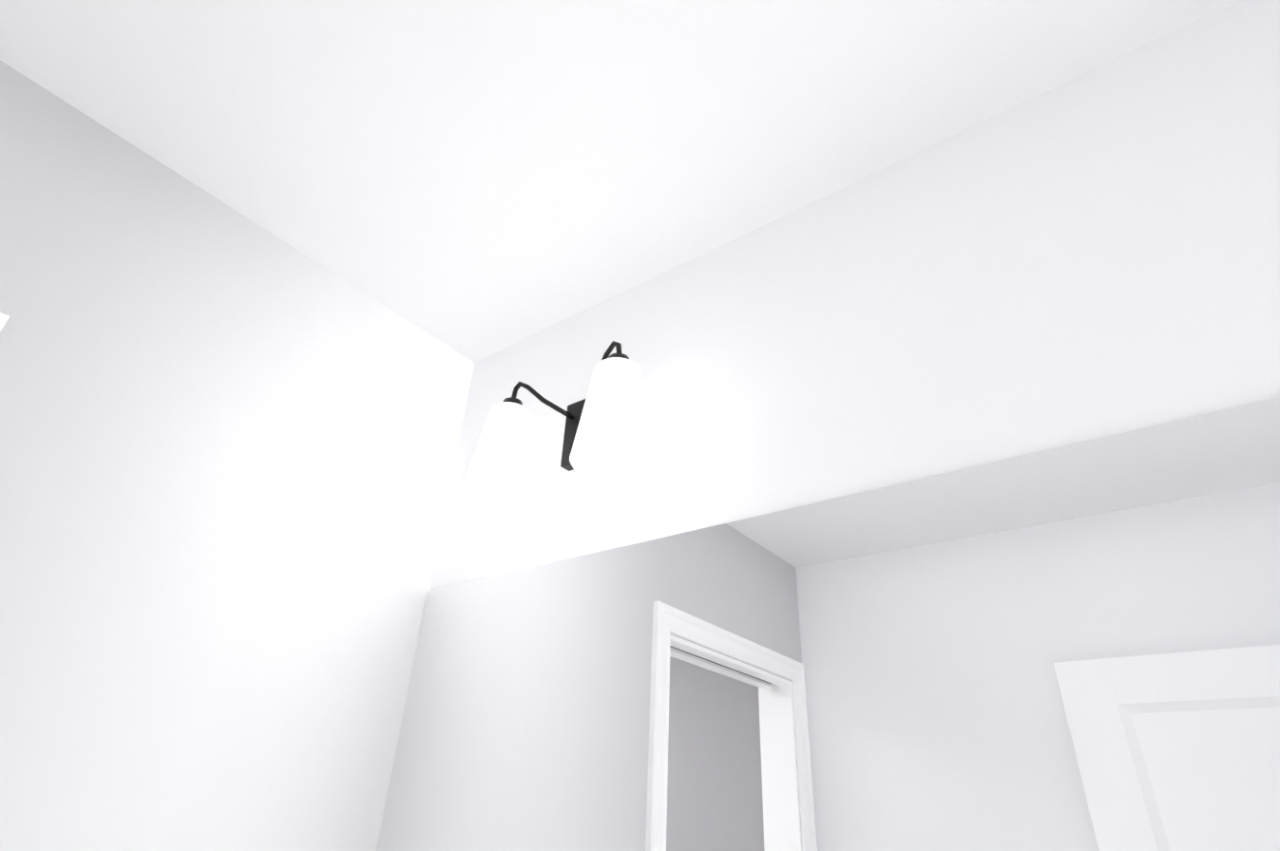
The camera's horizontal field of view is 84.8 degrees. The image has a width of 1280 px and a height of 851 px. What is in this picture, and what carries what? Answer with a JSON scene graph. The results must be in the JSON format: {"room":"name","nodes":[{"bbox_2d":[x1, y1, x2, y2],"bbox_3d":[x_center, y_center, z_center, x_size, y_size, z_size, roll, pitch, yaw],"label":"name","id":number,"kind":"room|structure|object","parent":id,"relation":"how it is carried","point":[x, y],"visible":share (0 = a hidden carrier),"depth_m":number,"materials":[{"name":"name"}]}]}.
{"room":"bathroom","nodes":[
{"label":"bathroom","id":0,"kind":"room"},
{"bbox_2d":[0,59,474,850],"bbox_3d":[-0.932,0.619,0.470,0.120,2.470,1.525,-19,-36,32],"label":"wall","id":1,"kind":"structure","parent":0,"point":[228,443],"depth_m":1.03,"materials":[{"name":"paint"}]},
{"bbox_2d":[0,312,9,331],"bbox_3d":[-1.176,0.606,0.112,0.166,2.110,0.875,-19,-36,32],"label":"door frame","id":2,"kind":"structure","parent":1,"relation":"attached to","point":[4,317],"depth_m":0.89,"materials":[{"name":"white paint"}]},
{"bbox_2d":[0,0,1239,362],"bbox_3d":[-0.273,-0.717,0.654,5.450,0.080,1.820,-19,-36,32],"label":"ceiling","id":3,"kind":"structure","parent":0,"point":[475,181],"depth_m":1.01,"materials":[{"name":"white paint"}]},
{"bbox_2d":[429,0,1279,590],"bbox_3d":[0.936,0.495,0.094,3.575,2.470,0.100,-19,-36,32],"label":"wall","id":4,"kind":"structure","parent":0,"point":[1093,255],"depth_m":0.91,"materials":[{"name":"white paint"}]},
{"bbox_2d":[459,341,652,514],"bbox_3d":[-0.127,-0.004,1.161,0.365,0.230,0.148,-19,-36,32],"label":"sconce","id":5,"kind":"object","parent":4,"relation":"attached to","point":[606,436],"visible":1,"depth_m":1.11,"materials":[{"name":"white glass"}]},
{"bbox_2d":[376,398,1279,850],"bbox_3d":[0.205,0.540,0.633,1.555,1.022,0.005,-19,-36,32],"label":"mirror","id":6,"kind":"object","parent":4,"relation":"attached to","point":[1076,647],"visible":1,"depth_m":0.75,"materials":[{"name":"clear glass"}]}
]}

